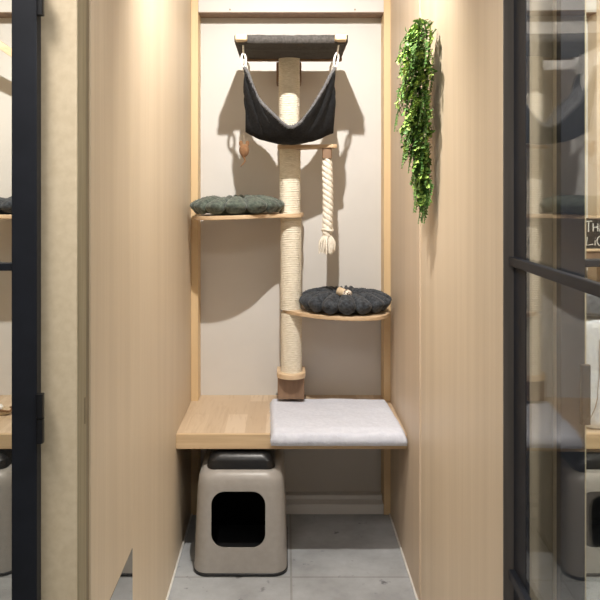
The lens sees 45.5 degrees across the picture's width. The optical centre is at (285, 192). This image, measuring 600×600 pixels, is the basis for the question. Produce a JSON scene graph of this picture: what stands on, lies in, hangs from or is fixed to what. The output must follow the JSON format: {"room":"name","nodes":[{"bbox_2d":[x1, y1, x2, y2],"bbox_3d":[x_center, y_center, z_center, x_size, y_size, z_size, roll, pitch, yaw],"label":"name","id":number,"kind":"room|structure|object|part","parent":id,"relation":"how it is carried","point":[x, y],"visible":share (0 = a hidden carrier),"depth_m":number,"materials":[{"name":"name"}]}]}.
{"room":"cat room","nodes":[
{"label":"cat room","id":0,"kind":"room"},
{"bbox_2d":[89,0,190,599],"bbox_3d":[-0.408,-0.025,2.275,0.020,2.750,1.630,0,0,0],"label":"wall","id":1,"kind":"structure","parent":0,"point":[161,29],"depth_m":1.95,"materials":[{"name":"brown wood"}]},
{"bbox_2d":[0,0,43,599],"bbox_3d":[-0.905,0.165,1.342,0.907,2.330,0.032,0,0,0],"label":"door","id":2,"kind":"structure","parent":1,"relation":"in","point":[25,266],"depth_m":1.33,"materials":[{"name":"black metal"}]},
{"bbox_2d":[41,0,76,599],"bbox_3d":[-0.450,-0.025,1.393,0.104,2.750,0.058,0,0,0],"label":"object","id":3,"kind":"structure","parent":1,"relation":"attached to","point":[59,20],"depth_m":1.36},
{"bbox_2d":[77,0,85,599],"bbox_3d":[-0.398,-0.025,1.394,0.002,2.750,0.055,0,0,0],"label":"trim","id":4,"kind":"structure","parent":1,"relation":"attached to","point":[81,4],"depth_m":1.39,"materials":[{"name":"beige wood"}]},
{"bbox_2d":[84,397,85,423],"bbox_3d":[-0.396,0.429,1.412,0.001,0.052,0.007,0,0,0],"label":"strike slot","id":5,"kind":"object","parent":1,"relation":"attached to","point":[85,397],"visible":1,"depth_m":1.41,"materials":[{"name":"brown metal"}]},
{"bbox_2d":[86,0,88,599],"bbox_3d":[-0.445,-0.025,1.441,0.086,2.750,0.038,0,0,0],"label":"trim","id":6,"kind":"structure","parent":1,"relation":"attached to","point":[87,1],"depth_m":1.45,"materials":[{"name":"brown wood"}]},
{"bbox_2d":[110,548,132,599],"bbox_3d":[-0.398,1.119,1.671,0.002,0.401,0.362,0,0,0],"label":"kick plate","id":7,"kind":"object","parent":1,"relation":"attached to","point":[123,590],"visible":1,"depth_m":1.78,"materials":[{"name":"tile"}]},
{"bbox_2d":[166,513,192,599],"bbox_3d":[-0.395,1.346,2.260,0.007,0.007,1.480,0,0,0],"label":"trim","id":8,"kind":"structure","parent":1,"relation":"attached to","point":[181,549],"depth_m":2.63,"materials":[{"name":"white"}]},
{"bbox_2d":[191,0,200,514],"bbox_3d":[-0.383,-0.025,3.045,0.030,2.750,0.090,0,0,0],"label":"trim","id":9,"kind":"structure","parent":1,"relation":"attached to","point":[195,17],"depth_m":3.00,"materials":[{"name":"beige wood"}]},
{"bbox_2d":[0,18,587,491],"bbox_3d":[0.000,-0.025,3.105,4.000,2.750,0.030,0,0,0],"label":"wall","id":10,"kind":"structure","parent":0,"point":[241,311],"depth_m":3.09,"materials":[{"name":"beige paint"}]},
{"bbox_2d":[0,0,11,11],"bbox_3d":[-0.884,-1.079,3.046,0.828,0.641,0.089,0,0,0],"label":"trim","id":11,"kind":"structure","parent":10,"relation":"attached to","point":[5,5],"depth_m":3.00,"materials":[{"name":"white"}]},
{"bbox_2d":[0,395,11,448],"bbox_3d":[-0.884,0.899,2.838,0.888,0.054,0.503,0,0,0],"label":"bench","id":12,"kind":"object","parent":10,"relation":"attached to","point":[5,400],"visible":0.02,"depth_m":2.67,"materials":[{"name":"brown wood"}]},
{"bbox_2d":[0,41,11,218],"bbox_3d":[-1.028,0.113,2.906,0.444,1.513,0.365,0,0,0],"label":"cat tree","id":13,"kind":"object","parent":12,"relation":"on","point":[5,48],"visible":0.02,"depth_m":2.81,"materials":[{"name":"wood"}]},
{"bbox_2d":[0,196,11,213],"bbox_3d":[-1.076,0.046,2.898,0.364,0.073,0.351,0,0,0],"label":"cushion","id":14,"kind":"object","parent":13,"relation":"on","point":[5,203],"visible":0.24,"depth_m":2.74,"materials":[{"name":"grey fabric"}]},
{"bbox_3d":[-1.049,-0.528,2.853,0.337,0.231,0.042,0,0,-20],"label":"slanted arm","id":15,"kind":"part","parent":13,"relation":"part of","materials":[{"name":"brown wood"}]},
{"bbox_2d":[0,214,11,218],"bbox_3d":[-1.028,0.091,2.898,0.446,0.016,0.350,0,0,0],"label":"shelf","id":16,"kind":"object","parent":13,"relation":"attached to","point":[2,216],"depth_m":2.73,"materials":[{"name":"brown wood"}]},
{"bbox_2d":[0,404,11,415],"bbox_3d":[-1.115,0.851,2.817,0.080,0.042,0.060,0,0,0],"label":"toy","id":17,"kind":"object","parent":12,"relation":"on","point":[4,410],"visible":0.92,"depth_m":2.80,"materials":[{"name":"beige fabric"}]},
{"bbox_2d":[0,12,11,17],"bbox_3d":[-0.884,-0.757,3.046,0.828,0.003,0.088,0,0,0],"label":"trim","id":18,"kind":"structure","parent":10,"relation":"attached to","point":[2,14],"depth_m":3.04,"materials":[{"name":"brown wood"}]},
{"bbox_2d":[198,0,383,11],"bbox_3d":[0.021,-1.079,3.046,0.778,0.641,0.089,0,0,0],"label":"trim","id":19,"kind":"structure","parent":10,"relation":"attached to","point":[203,5],"depth_m":3.00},
{"bbox_2d":[198,12,383,17],"bbox_3d":[0.021,-0.757,3.046,0.778,0.003,0.088,0,0,0],"label":"trim","id":20,"kind":"structure","parent":10,"relation":"attached to","point":[202,14],"depth_m":3.03,"materials":[{"name":"brown wood"}]},
{"bbox_2d":[176,395,406,448],"bbox_3d":[0.020,0.899,2.838,0.835,0.054,0.503,0,0,0],"label":"bench","id":21,"kind":"object","parent":10,"relation":"attached to","point":[211,421],"visible":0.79,"depth_m":2.71,"materials":[{"name":"brown wood"}]},
{"bbox_2d":[194,34,388,398],"bbox_3d":[0.022,0.122,2.849,0.786,1.430,0.481,0,0,0],"label":"cat tree","id":22,"kind":"object","parent":21,"relation":"on","point":[288,52],"visible":0.89,"depth_m":2.88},
{"bbox_2d":[190,194,284,214],"bbox_3d":[-0.195,0.045,2.885,0.384,0.084,0.369,0,0,0],"label":"cushion","id":23,"kind":"object","parent":22,"relation":"on","point":[240,204],"visible":1,"depth_m":2.76,"materials":[{"name":"grey fabric"}]},
{"bbox_3d":[-0.164,-0.569,2.785,0.043,0.022,0.352,0,0,0],"label":"frame arm","id":24,"kind":"part","parent":22,"relation":"part of","materials":[{"name":"brown wood"}]},
{"bbox_2d":[194,212,303,219],"bbox_3d":[-0.148,0.095,2.898,0.446,0.024,0.350,0,0,0],"label":"shelf","id":25,"kind":"object","parent":22,"relation":"attached to","point":[282,215],"depth_m":2.80,"materials":[{"name":"brown wood"}]},
{"bbox_3d":[0.012,-0.501,3.026,0.104,0.083,0.128,0,0,0],"label":"wall plate","id":26,"kind":"part","parent":22,"relation":"part of","materials":[{"name":"brown wood"}]},
{"bbox_3d":[0.013,-0.372,2.920,0.089,0.360,0.088,0,0,0],"label":"sisal post","id":27,"kind":"part","parent":22,"relation":"part of","materials":[{"name":"beige wicker"}]},
{"bbox_2d":[240,45,338,144],"bbox_3d":[0.015,-0.369,2.770,0.377,0.368,0.213,0,0,0],"label":"hammock","id":28,"kind":"object","parent":22,"relation":"hanging from","point":[262,123],"visible":1,"depth_m":2.71,"materials":[{"name":"grey fabric"}]},
{"bbox_2d":[239,134,248,166],"bbox_3d":[-0.162,-0.164,2.766,0.040,0.128,0.030,0,0,0],"label":"mouse","id":29,"kind":"object","parent":28,"relation":"hanging from","point":[244,149],"visible":1,"depth_m":2.76,"materials":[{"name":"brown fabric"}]},
{"bbox_3d":[0.016,-0.047,2.920,0.088,0.260,0.089,0,0,0],"label":"sisal post","id":30,"kind":"part","parent":22,"relation":"part of","materials":[{"name":"beige wicker"}]},
{"bbox_3d":[0.020,0.286,2.920,0.089,0.374,0.088,0,0,0],"label":"sisal post","id":31,"kind":"part","parent":22,"relation":"part of","materials":[{"name":"beige wicker"}]},
{"bbox_3d":[0.022,0.607,2.920,0.089,0.238,0.088,0,0,0],"label":"sisal post","id":32,"kind":"part","parent":22,"relation":"part of","materials":[{"name":"beige wicker"}]},
{"bbox_3d":[0.021,0.737,2.929,0.117,0.022,0.142,0,0,0],"label":"foot plate","id":33,"kind":"part","parent":22,"relation":"part of","materials":[{"name":"brown wood"}]},
{"bbox_3d":[0.084,-0.184,2.886,0.258,0.015,0.117,0,0,12],"label":"rope arm","id":34,"kind":"part","parent":22,"relation":"part of"},
{"bbox_2d":[318,158,335,254],"bbox_3d":[0.160,0.050,2.833,0.070,0.382,0.061,0,0,34],"label":"rope","id":35,"kind":"object","parent":22,"relation":"hanging from","point":[327,244],"visible":1,"depth_m":2.82,"materials":[{"name":"fabric"}]},
{"bbox_2d":[282,305,388,320],"bbox_3d":[0.196,0.480,2.899,0.437,0.016,0.344,0,0,0],"label":"shelf","id":36,"kind":"object","parent":22,"relation":"attached to","point":[297,311],"depth_m":2.79,"materials":[{"name":"beige wood"}]},
{"bbox_3d":[0.201,-0.569,2.785,0.043,0.022,0.352,0,0,0],"label":"frame arm","id":37,"kind":"part","parent":22,"relation":"part of","materials":[{"name":"brown wood"}]},
{"bbox_2d":[299,286,391,314],"bbox_3d":[0.238,0.427,2.890,0.379,0.089,0.364,0,0,0],"label":"cushion","id":38,"kind":"object","parent":22,"relation":"on","point":[362,301],"visible":0.92,"depth_m":2.77,"materials":[{"name":"black fabric"}]},
{"bbox_2d":[336,287,351,295],"bbox_3d":[0.226,0.389,2.784,0.062,0.044,0.035,0,0,28],"label":"toy","id":39,"kind":"object","parent":38,"relation":"on","point":[340,291],"visible":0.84,"depth_m":2.77,"materials":[{"name":"beige fabric"}]},
{"bbox_2d":[269,398,407,445],"bbox_3d":[0.182,0.872,2.746,0.505,0.054,0.435,0,0,0],"label":"mat","id":40,"kind":"object","parent":21,"relation":"on","point":[330,421],"visible":1,"depth_m":2.64,"materials":[{"name":"white fabric"}]},
{"bbox_2d":[286,492,381,499],"bbox_3d":[0.021,1.298,3.070,0.778,0.018,0.040,0,0,0],"label":"trim","id":41,"kind":"structure","parent":10,"relation":"attached to","point":[289,495],"depth_m":3.05,"materials":[{"name":"white wood"}]},
{"bbox_2d":[286,500,383,513],"bbox_3d":[0.021,1.329,3.047,0.778,0.042,0.086,0,0,0],"label":"trim","id":42,"kind":"structure","parent":10,"relation":"attached to","point":[292,506],"depth_m":3.00,"materials":[{"name":"white wood"}]},
{"bbox_2d":[586,0,595,11],"bbox_3d":[0.942,-1.079,3.046,0.723,0.641,0.089,0,0,0],"label":"trim","id":43,"kind":"structure","parent":10,"relation":"attached to","point":[590,4],"depth_m":3.00,"materials":[{"name":"beige wood"}]},
{"bbox_2d":[586,12,596,17],"bbox_3d":[0.942,-0.757,3.046,0.723,0.003,0.088,0,0,0],"label":"trim","id":44,"kind":"structure","parent":10,"relation":"attached to","point":[588,14],"depth_m":3.02,"materials":[{"name":"brown wood"}]},
{"bbox_2d":[586,427,599,448],"bbox_3d":[0.943,0.899,2.838,0.783,0.054,0.503,0,0,0],"label":"bench","id":45,"kind":"object","parent":10,"relation":"attached to","point":[592,435],"visible":0.02,"depth_m":2.59,"materials":[{"name":"brown wood"}]},
{"bbox_2d":[586,315,599,428],"bbox_3d":[1.209,0.667,2.683,0.253,0.415,0.155,0,0,0],"label":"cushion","id":46,"kind":"object","parent":45,"relation":"on","point":[592,322],"visible":0.26,"depth_m":2.62,"materials":[{"name":"white fabric"}]},
{"bbox_2d":[586,293,599,315],"bbox_3d":[1.210,0.411,2.687,0.242,0.092,0.145,0,0,0],"label":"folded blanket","id":47,"kind":"object","parent":46,"relation":"on","point":[592,302],"visible":0.34,"depth_m":2.62,"materials":[{"name":"grey fabric"}]},
{"bbox_2d":[591,340,599,416],"bbox_3d":[1.119,0.681,2.600,0.044,0.295,0.003,0,0,0],"label":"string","id":48,"kind":"object","parent":46,"relation":"hanging from","point":[599,340],"visible":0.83,"depth_m":2.60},
{"bbox_2d":[588,0,599,281],"bbox_3d":[1.319,-0.025,3.045,0.032,2.750,0.090,0,0,0],"label":"trim","id":49,"kind":"structure","parent":10,"relation":"attached to","point":[594,20],"depth_m":3.02,"materials":[{"name":"brown wood"}]},
{"bbox_2d":[0,514,599,599],"bbox_3d":[0.000,1.375,0.350,6.400,0.050,5.900,0,0,0],"label":"floor","id":50,"kind":"structure","parent":0,"point":[331,556],"depth_m":2.56,"materials":[{"name":"tile"}]},
{"bbox_2d":[0,449,11,575],"bbox_3d":[-1.127,1.144,2.716,0.337,0.412,0.403,0,0,0],"label":"box","id":51,"kind":"object","parent":50,"relation":"on","point":[5,454],"visible":0.33,"depth_m":2.54,"materials":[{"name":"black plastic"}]},
{"bbox_3d":[-1.127,0.964,2.712,0.246,0.052,0.300,0,0,0],"label":"lid","id":52,"kind":"part","parent":51,"relation":"part of","materials":[{"name":"black plastic"}]},
{"bbox_2d":[194,449,287,575],"bbox_3d":[-0.163,1.144,2.716,0.337,0.412,0.403,0,0,0],"label":"box","id":53,"kind":"object","parent":50,"relation":"on","point":[242,530],"visible":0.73,"depth_m":2.54,"materials":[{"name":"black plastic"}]},
{"bbox_3d":[-0.163,0.964,2.712,0.246,0.052,0.300,0,0,0],"label":"lid","id":54,"kind":"part","parent":53,"relation":"part of","materials":[{"name":"black plastic"}]},
{"bbox_2d":[586,449,599,575],"bbox_3d":[1.140,1.144,2.716,0.337,0.412,0.403,0,0,0],"label":"box","id":55,"kind":"object","parent":50,"relation":"on","point":[592,455],"visible":0.09,"depth_m":2.57,"materials":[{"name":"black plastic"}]},
{"bbox_3d":[1.140,0.964,2.712,0.246,0.052,0.300,0,0,0],"label":"lid","id":56,"kind":"part","parent":55,"relation":"part of","materials":[{"name":"black plastic"}]},
{"bbox_2d":[391,0,502,599],"bbox_3d":[0.450,-0.025,2.275,0.024,2.750,1.630,0,0,0],"label":"wall","id":57,"kind":"structure","parent":0,"point":[462,230],"depth_m":1.90,"materials":[{"name":"brown wood"}]},
{"bbox_2d":[381,0,390,514],"bbox_3d":[0.426,-0.025,3.045,0.032,2.750,0.090,0,0,0],"label":"trim","id":58,"kind":"structure","parent":57,"relation":"attached to","point":[386,17],"depth_m":3.00,"materials":[{"name":"beige wood"}]},
{"bbox_2d":[389,513,417,599],"bbox_3d":[0.435,1.346,2.676,0.007,0.007,0.647,0,0,0],"label":"trim","id":59,"kind":"structure","parent":57,"relation":"attached to","point":[398,541],"depth_m":2.63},
{"bbox_2d":[394,18,437,223],"bbox_3d":[0.381,-0.207,2.081,0.119,0.598,0.216,0,0,0],"label":"hanging plant","id":60,"kind":"object","parent":57,"relation":"hanging from","point":[416,124],"visible":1,"depth_m":2.07,"materials":[{"name":"green plant"}]},
{"bbox_2d":[503,0,513,599],"bbox_3d":[0.454,-0.025,1.473,0.023,2.750,0.034,0,0,0],"label":"trim","id":61,"kind":"structure","parent":57,"relation":"attached to","point":[508,5],"depth_m":1.46,"materials":[{"name":"metal"}]},
{"bbox_2d":[530,0,552,599],"bbox_3d":[0.507,-0.025,1.520,0.066,2.750,0.141,0,0,0],"label":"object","id":62,"kind":"structure","parent":57,"relation":"attached to","point":[541,11],"depth_m":1.45,"materials":[{"name":"grey glass"}]},
{"bbox_2d":[509,0,599,599],"bbox_3d":[0.450,0.165,1.012,0.021,2.330,0.903,0,0,1],"label":"door","id":63,"kind":"structure","parent":57,"relation":"in","point":[519,576],"depth_m":1.39,"materials":[{"name":"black metal"}]},
{"bbox_2d":[553,0,585,599],"bbox_3d":[0.571,-0.025,1.464,0.059,2.750,0.071,0,0,0],"label":"trim","id":64,"kind":"structure","parent":57,"relation":"attached to","point":[554,1],"depth_m":1.44,"materials":[{"name":"grey metal"}]},
{"bbox_2d":[557,0,599,599],"bbox_3d":[0.962,0.165,1.409,0.846,2.330,0.033,0,0,0],"label":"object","id":65,"kind":"structure","parent":57,"relation":"in","point":[573,375],"depth_m":1.40,"materials":[{"name":"clear glass"}]},
{"bbox_3d":[1.345,-0.025,2.275,0.020,2.750,1.630,0,0,0],"label":"wall","id":66,"kind":"structure","parent":0,"visible":0},
{"bbox_2d":[586,249,599,258],"bbox_3d":[1.236,0.234,2.854,0.196,0.042,0.253,0,0,0],"label":"wall shelf","id":67,"kind":"object","parent":66,"relation":"attached to","point":[590,253],"visible":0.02,"depth_m":2.73,"materials":[{"name":"brown wood"}]},
{"bbox_2d":[586,218,599,248],"bbox_3d":[1.237,0.154,2.743,0.186,0.118,0.013,0,0,0],"label":"chalkboard","id":68,"kind":"object","parent":67,"relation":"on","point":[592,224],"visible":0.89,"depth_m":2.74,"materials":[{"name":"black"}]}
]}

